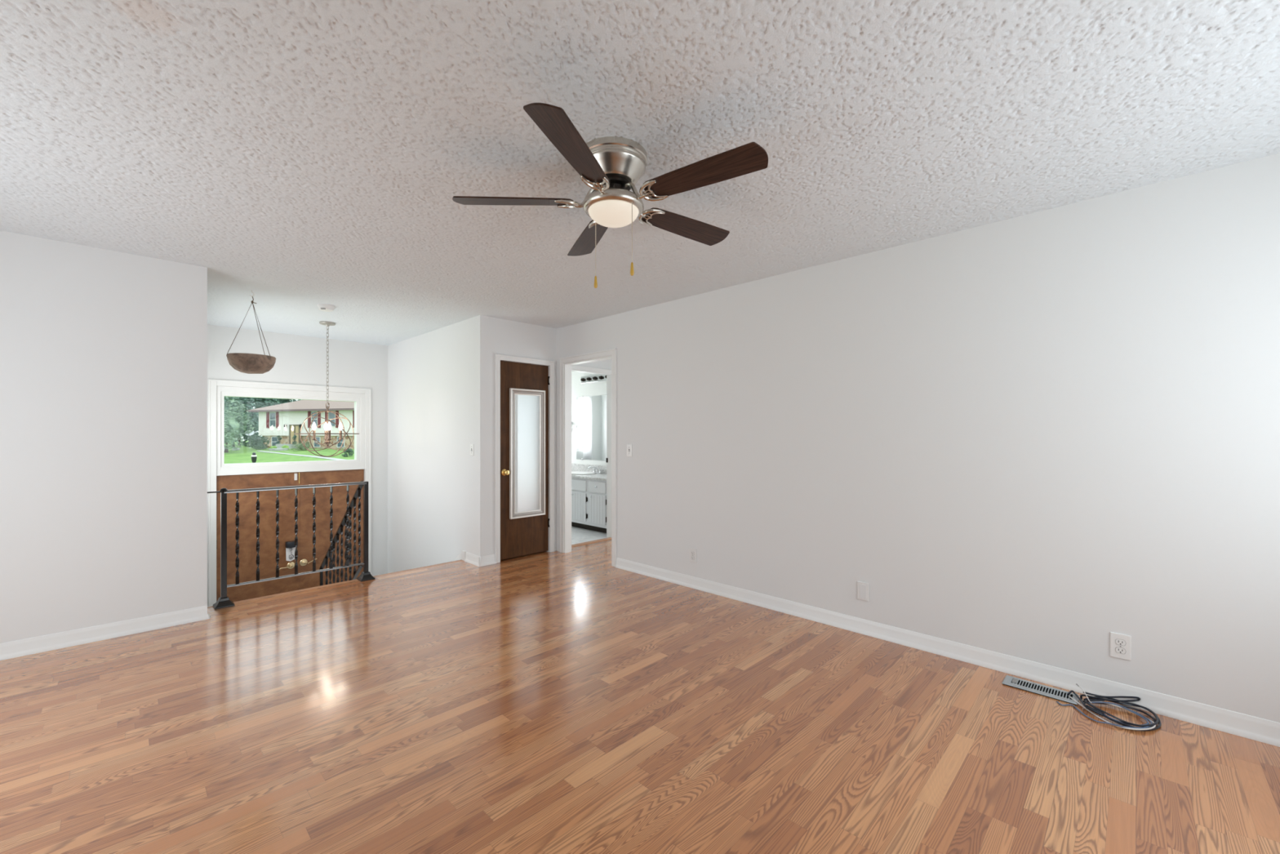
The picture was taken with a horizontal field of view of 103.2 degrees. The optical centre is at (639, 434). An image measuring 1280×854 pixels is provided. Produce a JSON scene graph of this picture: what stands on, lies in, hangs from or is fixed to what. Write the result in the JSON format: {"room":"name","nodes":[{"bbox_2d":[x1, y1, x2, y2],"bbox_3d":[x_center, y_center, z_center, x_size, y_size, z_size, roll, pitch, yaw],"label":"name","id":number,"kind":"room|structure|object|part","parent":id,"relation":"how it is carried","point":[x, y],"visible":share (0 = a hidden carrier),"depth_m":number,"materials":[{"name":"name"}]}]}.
{"room":"empty living room","nodes":[
{"label":"empty living room","id":0,"kind":"room"},
{"bbox_2d":[0,230,207,643],"bbox_3d":[-3.682,0.705,2.900,0.100,3.950,1.832,0,0,44],"label":"wall","id":1,"kind":"structure","parent":0,"point":[104,352],"depth_m":3.15,"materials":[{"name":"white paint"}]},
{"bbox_2d":[0,604,207,660],"bbox_3d":[-3.604,1.234,2.894,0.020,0.092,1.732,0,0,44],"label":"baseboard","id":2,"kind":"structure","parent":1,"relation":"attached to","point":[25,646],"depth_m":3.14,"materials":[{"name":"white wood"}]},
{"bbox_2d":[207,324,387,606],"bbox_3d":[-3.778,0.755,6.261,0.160,4.050,3.260,0,0,44],"label":"wall","id":3,"kind":"structure","parent":0,"point":[300,359],"depth_m":6.16,"materials":[{"name":"white paint"}]},
{"bbox_2d":[216,471,296,601],"bbox_3d":[-4.273,1.462,5.671,0.106,2.032,0.731,0,0,44],"label":"door","id":4,"kind":"structure","parent":3,"relation":"in","point":[247,513],"depth_m":5.67,"materials":[{"name":"brown wood"}]},
{"bbox_2d":[285,540,295,560],"bbox_3d":[-4.043,1.357,5.869,0.106,0.229,0.106,0,0,44],"label":"door lock","id":5,"kind":"object","parent":4,"relation":"attached to","point":[290,545],"visible":0.96,"depth_m":5.86,"materials":[{"name":"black metal"}]},
{"bbox_3d":[-4.043,1.525,5.880,0.055,0.080,0.080,0,0,44],"label":"lever handle","id":6,"kind":"part","parent":4,"relation":"part of","materials":[{"name":"gold metal"}]},
{"bbox_2d":[208,378,371,606],"bbox_3d":[-3.995,0.955,5.912,0.019,3.071,1.589,0,0,44],"label":"door frame","id":7,"kind":"structure","parent":3,"relation":"attached to","point":[212,384],"depth_m":5.38,"materials":[{"name":"white wood"}]},
{"bbox_2d":[216,386,364,475],"bbox_3d":[-4.043,-0.036,5.958,0.126,0.956,1.455,0,0,44],"label":"window","id":8,"kind":"structure","parent":3,"relation":"in","point":[358,463],"depth_m":5.85,"materials":[{"name":"white wood"}]},
{"bbox_2d":[296,469,364,590],"bbox_3d":[-3.764,1.462,6.191,0.106,2.032,0.727,0,0,44],"label":"door","id":9,"kind":"structure","parent":3,"relation":"in","point":[304,495],"depth_m":6.14,"materials":[{"name":"brown wood"}]},
{"bbox_3d":[-3.956,1.515,5.969,0.055,0.080,0.080,0,0,44],"label":"lever handle","id":10,"kind":"part","parent":9,"relation":"part of","materials":[{"name":"gold metal"}]},
{"bbox_2d":[387,316,475,573],"bbox_3d":[-2.426,0.705,5.840,2.360,3.950,0.090,0,0,44],"label":"wall","id":11,"kind":"structure","parent":0,"point":[432,375],"depth_m":5.68,"materials":[{"name":"white paint"}]},
{"bbox_2d":[453,550,480,566],"bbox_3d":[-2.176,1.782,5.518,1.768,1.195,0.020,0,0,44],"label":"baseboard","id":12,"kind":"structure","parent":11,"relation":"attached to","point":[471,558],"depth_m":5.06,"materials":[{"name":"white wood"}]},
{"bbox_2d":[470,444,473,455],"bbox_3d":[-1.672,0.155,5.027,0.072,0.116,0.017,0,0,44],"label":"light switch","id":13,"kind":"object","parent":11,"relation":"attached to","point":[471,445],"visible":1,"depth_m":5.02,"materials":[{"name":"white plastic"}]},
{"bbox_2d":[475,315,556,556],"bbox_3d":[-1.260,0.105,5.281,0.090,2.750,0.924,0,0,44],"label":"wall","id":14,"kind":"structure","parent":0,"point":[494,335],"depth_m":5.00,"materials":[{"name":"white paint"}]},
{"bbox_2d":[478,554,496,566],"bbox_3d":[-1.492,1.234,4.965,0.020,0.092,0.183,0,0,44],"label":"baseboard","id":15,"kind":"structure","parent":14,"relation":"attached to","point":[490,559],"depth_m":4.96,"materials":[{"name":"white wood"}]},
{"bbox_2d":[494,353,554,563],"bbox_3d":[-1.186,0.242,5.279,0.019,2.076,0.711,0,0,44],"label":"door frame","id":16,"kind":"structure","parent":14,"relation":"attached to","point":[498,357],"depth_m":5.07,"materials":[{"name":"white wood"}]},
{"bbox_2d":[500,360,549,559],"bbox_3d":[-1.191,0.264,5.289,0.103,2.005,0.619,0,0,44],"label":"door","id":17,"kind":"structure","parent":14,"relation":"in","point":[521,536],"depth_m":5.23,"materials":[{"name":"brown wood"}]},
{"bbox_3d":[-1.350,0.386,5.101,0.068,0.066,0.066,0,0,44],"label":"knob","id":18,"kind":"part","parent":17,"relation":"part of","materials":[{"name":"gold metal"}]},
{"bbox_2d":[509,387,545,519],"bbox_3d":[-1.173,0.198,5.306,0.031,1.332,0.422,0,0,44],"label":"framed mirror","id":19,"kind":"object","parent":17,"relation":"attached to","point":[526,406],"visible":1,"depth_m":5.30,"materials":[{"name":"white glass"}]},
{"bbox_2d":[515,394,539,512],"bbox_3d":[-1.181,0.198,5.315,0.006,1.222,0.312,0,0,44],"label":"mirror glass","id":20,"kind":"object","parent":19,"relation":"attached to","point":[526,406],"depth_m":5.31,"materials":[{"name":"silver glass"}]},
{"bbox_3d":[-1.177,0.198,5.311,0.014,1.234,0.324,0,0,44],"label":"moulding","id":21,"kind":"part","parent":19,"relation":"part of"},
{"bbox_2d":[571,371,606,465],"bbox_3d":[0.128,0.105,6.677,5.160,2.750,0.120,0,0,44],"label":"wall","id":22,"kind":"structure","parent":0,"point":[578,389],"depth_m":7.61,"materials":[{"name":"white paint"}]},
{"bbox_2d":[571,463,606,473],"bbox_3d":[-0.796,0.501,7.484,2.190,0.113,0.020,0,0,44],"label":"backsplash","id":23,"kind":"structure","parent":22,"relation":"attached to","point":[575,467],"depth_m":7.46,"materials":[{"name":"grey stone"}]},
{"bbox_2d":[576,395,606,460],"bbox_3d":[-0.569,-0.091,7.269,1.085,0.952,0.010,0,0,44],"label":"wall mirror","id":24,"kind":"object","parent":22,"relation":"attached to","point":[591,411],"visible":0.44,"depth_m":7.41,"materials":[{"name":"silver mirror"}]},
{"bbox_2d":[580,374,606,383],"bbox_3d":[-0.542,-0.802,7.200,0.950,0.105,0.070,0,0,44],"label":"vanity light","id":25,"kind":"object","parent":22,"relation":"attached to","point":[595,378],"visible":0.62,"depth_m":7.32,"materials":[{"name":"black metal"}]},
{"bbox_2d":[575,359,611,369],"bbox_3d":[-0.447,0.105,6.180,0.083,2.750,1.395,0,0,44],"label":"wall","id":26,"kind":"structure","parent":0,"point":[604,364],"depth_m":6.09,"materials":[{"name":"white paint"}]},
{"bbox_2d":[571,364,611,537],"bbox_3d":[-0.631,0.246,5.984,0.109,2.068,0.844,0,0,44],"label":"door frame","id":27,"kind":"structure","parent":26,"relation":"attached to","point":[608,458],"depth_m":6.24,"materials":[{"name":"white wood"}]},
{"bbox_2d":[0,0,1279,345],"bbox_3d":[-1.426,-1.159,2.782,8.174,0.005,4.824,0,0,44],"label":"ceiling","id":28,"kind":"structure","parent":0,"point":[303,154],"depth_m":1.91,"materials":[{"name":"white paint"}]},
{"bbox_2d":[226,289,275,373],"bbox_3d":[-3.119,-0.828,4.073,0.316,0.685,0.316,0,0,44],"label":"hanging planter","id":29,"kind":"object","parent":28,"relation":"hanging from","point":[248,363],"visible":1,"depth_m":3.98,"materials":[{"name":"brown"}]},
{"bbox_3d":[-3.179,-0.836,4.025,0.164,0.454,0.004,0,0,-39],"label":"cord","id":30,"kind":"part","parent":29,"relation":"part of","materials":[{"name":"wicker"}]},
{"bbox_2d":[226,352,275,373],"bbox_3d":[-3.119,-0.557,4.073,0.316,0.143,0.316,0,0,44],"label":"bowl","id":31,"kind":"object","parent":29,"relation":"on","point":[248,363],"depth_m":3.97,"materials":[{"name":"brown"}]},
{"bbox_3d":[-3.120,-0.836,4.153,0.004,0.454,0.159,0,0,-2],"label":"cord","id":32,"kind":"part","parent":29,"relation":"part of","materials":[{"name":"wicker"}]},
{"bbox_3d":[-3.039,-0.836,4.068,0.125,0.454,0.102,0,0,44],"label":"cord","id":33,"kind":"part","parent":29,"relation":"part of","materials":[{"name":"wicker"}]},
{"bbox_2d":[316,303,335,311],"bbox_3d":[-2.827,-1.138,4.567,0.140,0.056,0.140,0,0,44],"label":"smoke detector","id":34,"kind":"object","parent":28,"relation":"attached to","point":[323,307],"visible":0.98,"depth_m":4.52,"materials":[{"name":"white plastic"}]},
{"bbox_2d":[293,320,359,457],"bbox_3d":[-3.239,-0.464,5.254,0.578,1.403,0.578,0,0,44],"label":"orb chandelier","id":35,"kind":"object","parent":28,"relation":"hanging from","point":[327,426],"visible":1,"depth_m":5.24,"materials":[{"name":"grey metal"}]},
{"bbox_3d":[-3.330,-0.083,5.180,0.035,0.082,0.035,0,0,44],"label":"bulb","id":36,"kind":"part","parent":35,"relation":"part of","materials":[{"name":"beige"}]},
{"bbox_3d":[-3.239,-0.052,5.254,0.060,0.365,0.060,0,0,44],"label":"stem","id":37,"kind":"part","parent":35,"relation":"part of","materials":[{"name":"grey metal"}]},
{"bbox_3d":[-3.239,-0.715,5.254,0.019,0.833,0.019,0,0,-24],"label":"chain","id":38,"kind":"part","parent":35,"relation":"part of","materials":[{"name":"grey metal"}]},
{"bbox_3d":[-3.164,-0.083,5.163,0.035,0.082,0.035,0,0,44],"label":"bulb","id":39,"kind":"part","parent":35,"relation":"part of","materials":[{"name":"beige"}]},
{"bbox_2d":[452,102,768,288],"bbox_3d":[-0.071,-0.904,2.114,1.251,0.542,1.245,0,0,44],"label":"ceiling fan","id":40,"kind":"object","parent":28,"relation":"hanging from","point":[611,166],"visible":1,"depth_m":2.00,"materials":[{"name":"brown wood"}]},
{"bbox_3d":[-0.521,-0.963,2.100,0.496,0.034,0.130,0,0,-3],"label":"blade","id":41,"kind":"part","parent":40,"relation":"part of","materials":[{"name":"brown wood"}]},
{"bbox_3d":[-0.222,-0.963,1.713,0.130,0.034,0.496,0,0,17],"label":"blade","id":42,"kind":"part","parent":40,"relation":"part of","materials":[{"name":"brown wood"}]},
{"bbox_3d":[-0.245,-0.963,2.497,0.130,0.034,0.496,0,0,-21],"label":"blade","id":43,"kind":"part","parent":40,"relation":"part of","materials":[{"name":"brown wood"}]},
{"bbox_3d":[-0.193,-0.814,2.204,0.004,0.260,0.004,0,0,44],"label":"pull chain","id":44,"kind":"part","parent":40,"relation":"part of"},
{"bbox_3d":[-0.110,-0.902,2.109,0.212,0.060,0.212,0,0,44],"label":"lamp shade","id":45,"kind":"part","parent":40,"relation":"part of","materials":[{"name":"beige glass"}]},
{"bbox_3d":[-0.032,-0.813,2.024,0.004,0.262,0.004,0,0,44],"label":"pull chain","id":46,"kind":"part","parent":40,"relation":"part of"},
{"bbox_3d":[0.218,-0.963,2.357,0.496,0.034,0.130,0,0,-39],"label":"blade","id":47,"kind":"part","parent":40,"relation":"part of","materials":[{"name":"brown wood"}]},
{"bbox_3d":[0.228,-0.963,1.874,0.496,0.034,0.130,0,0,33],"label":"blade","id":48,"kind":"part","parent":40,"relation":"part of","materials":[{"name":"brown wood"}]},
{"bbox_2d":[0,526,1279,853],"bbox_3d":[-0.876,1.378,3.307,8.120,0.204,6.340,0,0,44],"label":"floor","id":49,"kind":"structure","parent":0,"point":[556,702],"depth_m":2.12,"materials":[{"name":"brown wood"}]},
{"bbox_2d":[571,477,606,533],"bbox_3d":[-0.988,0.933,7.295,2.180,0.686,0.550,0,0,44],"label":"vanity cabinet","id":50,"kind":"object","parent":49,"relation":"on","point":[588,496],"visible":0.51,"depth_m":6.67,"materials":[{"name":"white paint"}]},
{"bbox_3d":[-0.826,0.968,6.803,0.320,0.375,0.016,0,0,44],"label":"cabinet door","id":51,"kind":"part","parent":50,"relation":"part of","materials":[{"name":"white paint"}]},
{"bbox_2d":[571,463,606,480],"bbox_3d":[-0.976,0.517,7.300,2.190,0.145,0.535,0,0,44],"label":"countertop","id":52,"kind":"structure","parent":50,"relation":"on","point":[575,467],"depth_m":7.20,"materials":[{"name":"grey stone"}]},
{"bbox_2d":[571,471,595,475],"bbox_3d":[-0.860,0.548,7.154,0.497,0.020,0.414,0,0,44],"label":"sink basin","id":53,"kind":"object","parent":52,"relation":"in","point":[573,473],"visible":0.75,"depth_m":7.17,"materials":[{"name":"white ceramic"}]},
{"bbox_2d":[587,466,602,473],"bbox_3d":[-0.644,0.506,7.160,0.173,0.104,0.159,0,0,44],"label":"faucet","id":54,"kind":"object","parent":52,"relation":"on","point":[594,468],"visible":0.98,"depth_m":7.17,"materials":[{"name":"silver metal"}]},
{"bbox_3d":[-0.668,0.500,7.174,0.159,0.092,0.028,0,0,-20],"label":"spout","id":55,"kind":"part","parent":54,"relation":"part of","materials":[{"name":"silver metal"}]},
{"bbox_3d":[-0.544,0.685,6.526,0.310,0.140,0.016,0,0,44],"label":"drawer","id":56,"kind":"part","parent":50,"relation":"part of","materials":[{"name":"white paint"}]},
{"bbox_3d":[-0.544,0.968,6.526,0.310,0.375,0.016,0,0,44],"label":"cabinet door","id":57,"kind":"part","parent":50,"relation":"part of","materials":[{"name":"white paint"}]},
{"bbox_2d":[571,537,611,546],"bbox_3d":[-0.609,1.284,5.958,0.068,0.032,0.758,0,0,44],"label":"threshold","id":58,"kind":"object","parent":49,"relation":"on","point":[608,538],"visible":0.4,"depth_m":5.98,"materials":[{"name":"brown wood"}]},
{"bbox_2d":[1001,675,1079,705],"bbox_3d":[1.997,1.272,2.532,0.294,0.016,0.112,0,0,44],"label":"floor vent","id":59,"kind":"object","parent":49,"relation":"in","point":[1037,688],"visible":1,"depth_m":2.52,"materials":[{"name":"white metal"}]},
{"bbox_2d":[1057,683,1152,728],"bbox_3d":[2.110,1.237,2.312,0.322,0.084,0.210,0,0,44],"label":"coiled cable","id":60,"kind":"object","parent":49,"relation":"on","point":[1075,707],"visible":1,"depth_m":2.28,"materials":[{"name":"grey rubber"}]},
{"bbox_2d":[1068,695,1155,729],"bbox_3d":[2.131,1.265,2.303,0.298,0.028,0.202,0,0,44],"label":"coiled cable","id":61,"kind":"object","parent":49,"relation":"on","point":[1154,726],"visible":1,"depth_m":2.28,"materials":[{"name":"black rubber"}]},
{"bbox_2d":[1066,689,1161,730],"bbox_3d":[2.175,1.252,2.310,0.308,0.053,0.251,0,0,25],"label":"coiled cable","id":62,"kind":"object","parent":49,"relation":"on","point":[1097,697],"visible":0.98,"depth_m":2.34,"materials":[{"name":"black rubber"}]},
{"bbox_2d":[556,152,1279,722],"bbox_3d":[1.105,0.105,3.644,5.760,2.750,0.085,0,0,44],"label":"wall","id":63,"kind":"structure","parent":0,"point":[1039,437],"depth_m":2.73,"materials":[{"name":"white paint"}]},
{"bbox_2d":[560,348,617,567],"bbox_3d":[-0.516,0.228,5.221,0.893,2.105,0.107,0,0,44],"label":"door frame","id":64,"kind":"structure","parent":63,"relation":"attached to","point":[613,352],"depth_m":5.46,"materials":[{"name":"white wood"}]},
{"bbox_2d":[626,444,632,456],"bbox_3d":[-0.103,0.153,4.755,0.072,0.116,0.017,0,0,44],"label":"light switch","id":65,"kind":"object","parent":63,"relation":"attached to","point":[629,446],"visible":1,"depth_m":4.75,"materials":[{"name":"white plastic"}]},
{"bbox_2d":[688,547,696,563],"bbox_3d":[0.440,1.012,4.229,0.074,0.118,0.009,0,0,44],"label":"wall outlet","id":66,"kind":"object","parent":63,"relation":"attached to","point":[692,552],"visible":1,"depth_m":4.23,"materials":[{"name":"plastic"}]},
{"bbox_2d":[857,581,869,601],"bbox_3d":[1.433,1.009,3.256,0.072,0.116,0.010,0,0,44],"label":"blank plate","id":67,"kind":"object","parent":63,"relation":"attached to","point":[863,588],"visible":1,"depth_m":3.25,"materials":[{"name":"paint"}]},
{"bbox_2d":[615,557,1279,746],"bbox_3d":[1.405,1.234,3.276,4.577,0.092,0.020,0,0,44],"label":"baseboard","id":68,"kind":"structure","parent":63,"relation":"attached to","point":[1255,728],"depth_m":2.74,"materials":[{"name":"white wood"}]},
{"bbox_2d":[1110,631,1131,660],"bbox_3d":[2.291,1.011,2.417,0.074,0.118,0.009,0,0,44],"label":"wall outlet","id":69,"kind":"object","parent":63,"relation":"attached to","point":[1120,644],"visible":1,"depth_m":2.41,"materials":[{"name":"white plastic"}]},
{"bbox_2d":[1115,647,1125,653],"bbox_3d":[2.289,1.030,2.415,0.034,0.025,0.004,0,0,44],"label":"receptacle","id":70,"kind":"object","parent":69,"relation":"attached to","point":[1118,650],"depth_m":2.41,"materials":[{"name":"white plastic"}]},
{"bbox_2d":[1115,639,1125,645],"bbox_3d":[2.289,0.992,2.415,0.034,0.025,0.004,0,0,44],"label":"receptacle","id":71,"kind":"object","parent":69,"relation":"attached to","point":[1118,642],"depth_m":2.41,"materials":[{"name":"white plastic"}]},
{"bbox_3d":[-3.346,2.590,5.223,2.230,0.200,2.180,0,0,44],"label":"floor","id":72,"kind":"structure","parent":0,"visible":0},
{"bbox_2d":[207,480,375,609],"bbox_3d":[-3.283,1.445,4.591,1.507,2.090,1.159,0,0,44],"label":"iron railing","id":73,"kind":"object","parent":72,"relation":"on","point":[224,601],"visible":0.86,"depth_m":4.20,"materials":[{"name":"black metal"}]},
{"bbox_3d":[-3.104,0.840,3.780,0.044,0.880,0.044,0,0,44],"label":"post","id":74,"kind":"part","parent":73,"relation":"part of","materials":[{"name":"black metal"}]},
{"bbox_3d":[-2.762,0.429,4.128,0.042,0.022,0.976,0,0,44],"label":"rail","id":75,"kind":"part","parent":73,"relation":"part of","materials":[{"name":"black metal"}]},
{"bbox_3d":[-2.762,1.137,4.128,0.028,0.014,0.976,0,0,44],"label":"rail","id":76,"kind":"part","parent":73,"relation":"part of","materials":[{"name":"metal"}]},
{"bbox_3d":[-2.934,0.942,4.980,1.438,1.045,0.034,0,0,44],"label":"stair rail","id":77,"kind":"part","parent":73,"relation":"part of","materials":[{"name":"black metal"}]},
{"bbox_3d":[-2.932,1.673,4.978,1.432,1.019,0.028,0,0,44],"label":"stair rail","id":78,"kind":"part","parent":73,"relation":"part of","materials":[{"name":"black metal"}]},
{"bbox_3d":[-2.421,0.849,4.477,0.033,0.862,0.033,0,0,44],"label":"post","id":79,"kind":"part","parent":73,"relation":"part of","materials":[{"name":"black metal"}]},
{"label":"outside","id":80,"kind":"structure","parent":0,"visible":0},
{"bbox_2d":[224,440,354,463],"bbox_3d":[-37.734,2.099,64.945,130.000,1.377,160.000,0,0,44],"label":"lawn","id":81,"kind":"structure","parent":80,"point":[244,454],"depth_m":41.96,"materials":[{"name":"green plant"}]},
{"bbox_2d":[224,396,254,452],"bbox_3d":[-35.921,-0.880,43.908,3.682,5.127,3.992,0,0,20],"label":"leafy tree","id":82,"kind":"object","parent":81,"relation":"on","point":[233,427],"visible":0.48,"depth_m":43.93,"materials":[{"name":"green plant"}]},
{"bbox_2d":[224,396,257,447],"bbox_3d":[-43.598,-2.631,54.120,4.931,8.300,4.229,0,0,44],"label":"evergreen tree","id":83,"kind":"object","parent":81,"relation":"on","point":[244,400],"visible":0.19,"depth_m":53.78,"materials":[{"name":"green plant"}]},
{"bbox_2d":[234,403,261,446],"bbox_3d":[-47.066,-1.160,59.458,4.141,5.366,4.495,0,0,24],"label":"evergreen tree","id":84,"kind":"object","parent":81,"relation":"on","point":[256,424],"visible":0.19,"depth_m":59.96,"materials":[{"name":"green plant"}]},
{"bbox_2d":[244,430,254,448],"bbox_3d":[-38.387,0.521,49.816,0.839,1.819,0.394,0,0,-14],"label":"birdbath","id":85,"kind":"object","parent":81,"relation":"on","point":[252,433],"visible":0.48,"depth_m":49.91,"materials":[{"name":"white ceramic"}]},
{"bbox_2d":[251,452,257,462],"bbox_3d":[-15.233,1.778,20.005,0.185,2.117,0.188,0,0,44],"label":"lantern","id":86,"kind":"object","parent":81,"relation":"on","point":[254,456],"visible":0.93,"depth_m":19.95,"materials":[{"name":"black metal"}]},
{"bbox_3d":[-15.233,1.861,20.005,0.177,1.952,0.180,0,0,44],"label":"post","id":87,"kind":"part","parent":86,"relation":"part of","materials":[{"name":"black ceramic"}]},
{"bbox_2d":[242,435,270,449],"bbox_3d":[-35.458,0.772,47.017,2.366,1.435,1.934,0,0,22],"label":"round shrub","id":88,"kind":"object","parent":81,"relation":"on","point":[259,444],"visible":1,"depth_m":46.76,"materials":[{"name":"green plant"}]},
{"bbox_2d":[245,397,301,432],"bbox_3d":[-49.671,-5.051,68.903,8.047,13.154,7.749,0,0,44],"label":"evergreen tree","id":89,"kind":"object","parent":81,"relation":"on","point":[262,402],"visible":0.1,"depth_m":67.19,"materials":[{"name":"green plant"}]},
{"bbox_2d":[268,448,288,450],"bbox_3d":[-32.956,1.380,46.242,1.500,0.200,1.500,0,0,44],"label":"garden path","id":90,"kind":"structure","parent":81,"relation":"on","point":[269,449],"depth_m":45.66,"materials":[{"name":"concrete"}]},
{"bbox_2d":[245,400,354,448],"bbox_3d":[-30.061,-1.145,53.201,18.461,6.050,9.915,0,0,18],"label":"neighbor house","id":91,"kind":"structure","parent":81,"relation":"on","point":[283,420],"depth_m":50.39,"materials":[{"name":"beige"}]},
{"bbox_2d":[266,412,269,427],"bbox_3d":[-38.011,-1.440,51.767,0.370,1.640,0.072,0,0,18],"label":"shutter","id":92,"kind":"object","parent":91,"relation":"hanging from","point":[267,413],"depth_m":51.73,"materials":[{"name":"red wood"}]},
{"bbox_3d":[-37.348,-1.475,51.575,0.770,1.390,0.035,0,0,18],"label":"house pane","id":93,"kind":"part","parent":91,"relation":"part of","materials":[{"name":"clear glass"}]},
{"bbox_3d":[-37.255,0.765,51.734,0.750,0.930,0.035,0,0,18],"label":"house pane","id":94,"kind":"part","parent":91,"relation":"part of","materials":[{"name":"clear glass"}]},
{"bbox_2d":[275,411,279,427],"bbox_3d":[-36.749,-1.440,51.364,0.340,1.640,0.072,0,0,18],"label":"shutter","id":95,"kind":"object","parent":91,"relation":"hanging from","point":[277,412],"depth_m":51.33,"materials":[{"name":"red wood"}]},
{"bbox_2d":[275,435,281,444],"bbox_3d":[-35.824,0.604,50.298,0.456,0.976,0.533,0,0,44],"label":"topiary","id":96,"kind":"object","parent":91,"relation":"on","point":[278,436],"visible":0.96,"depth_m":50.22,"materials":[{"name":"green plant"}]},
{"bbox_3d":[-34.744,0.070,50.825,0.490,1.780,0.260,0,0,18],"label":"entry door","id":97,"kind":"part","parent":91,"relation":"part of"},
{"bbox_2d":[292,435,297,444],"bbox_3d":[-33.866,0.580,49.660,0.449,0.967,0.506,0,0,-20],"label":"topiary","id":98,"kind":"object","parent":91,"relation":"on","point":[295,436],"visible":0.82,"depth_m":49.64,"materials":[{"name":"green plant"}]},
{"bbox_3d":[-34.469,0.010,50.637,1.409,1.940,0.150,0,0,18],"label":"door frame","id":99,"kind":"part","parent":91,"relation":"part of","materials":[{"name":"beige wood"}]},
{"bbox_3d":[-34.126,0.070,50.627,0.470,1.780,0.260,0,0,18],"label":"entry door","id":100,"kind":"part","parent":91,"relation":"part of","materials":[{"name":"yellow wood"}]},
{"bbox_2d":[307,411,311,427],"bbox_3d":[-32.650,-1.440,50.055,0.370,1.640,0.072,0,0,18],"label":"shutter","id":101,"kind":"object","parent":91,"relation":"hanging from","point":[308,412],"depth_m":50.03,"materials":[{"name":"red wood"}]},
{"bbox_3d":[-32.011,-1.475,49.871,0.720,1.390,0.035,0,0,18],"label":"house pane","id":102,"kind":"part","parent":91,"relation":"part of","materials":[{"name":"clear glass"}]},
{"bbox_3d":[-31.833,0.765,50.003,0.720,0.930,0.035,0,0,18],"label":"house pane","id":103,"kind":"part","parent":91,"relation":"part of","materials":[{"name":"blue glass"}]},
{"bbox_2d":[317,412,320,427],"bbox_3d":[-31.436,-1.440,49.668,0.340,1.640,0.072,0,0,18],"label":"shutter","id":104,"kind":"object","parent":91,"relation":"hanging from","point":[319,415],"depth_m":49.64,"materials":[{"name":"red wood"}]},
{"bbox_2d":[324,411,327,422],"bbox_3d":[-30.517,-1.440,49.374,0.370,1.640,0.072,0,0,18],"label":"shutter","id":105,"kind":"object","parent":91,"relation":"hanging from","point":[326,413],"depth_m":49.37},
{"bbox_3d":[-29.855,-1.475,49.182,0.770,1.390,0.035,0,0,18],"label":"house pane","id":106,"kind":"part","parent":91,"relation":"part of","materials":[{"name":"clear glass"}]},
{"bbox_2d":[335,410,338,427],"bbox_3d":[-29.256,-1.440,48.971,0.340,1.640,0.072,0,0,18],"label":"shutter","id":107,"kind":"object","parent":91,"relation":"hanging from","point":[336,420],"depth_m":48.94,"materials":[{"name":"red wood"}]},
{"bbox_3d":[-28.953,0.765,49.083,0.810,0.930,0.035,0,0,18],"label":"house pane","id":108,"kind":"part","parent":91,"relation":"part of","materials":[{"name":"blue glass"}]},
{"bbox_2d":[352,410,354,427],"bbox_3d":[-27.204,-1.440,48.316,0.370,1.640,0.072,0,0,18],"label":"shutter","id":109,"kind":"object","parent":91,"relation":"hanging from","point":[353,411],"depth_m":48.33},
{"bbox_2d":[257,450,344,460],"bbox_3d":[-24.073,1.926,39.421,22.218,0.958,0.649,0,0,30],"label":"garden path","id":110,"kind":"structure","parent":81,"relation":"on","point":[315,456],"depth_m":41.02,"materials":[{"name":"grey concrete"}]},
{"bbox_2d":[290,440,311,450],"bbox_3d":[-30.435,1.048,45.413,1.508,0.885,1.420,0,0,17],"label":"shrub","id":111,"kind":"object","parent":81,"relation":"on","point":[300,446],"visible":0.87,"depth_m":45.30,"materials":[{"name":"green plant"}]},
{"bbox_2d":[342,447,354,457],"bbox_3d":[-23.656,1.498,41.019,0.716,0.849,0.899,0,0,44],"label":"shrub","id":112,"kind":"object","parent":81,"relation":"on","point":[348,450],"visible":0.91,"depth_m":40.95,"materials":[{"name":"green plant"}]}
]}

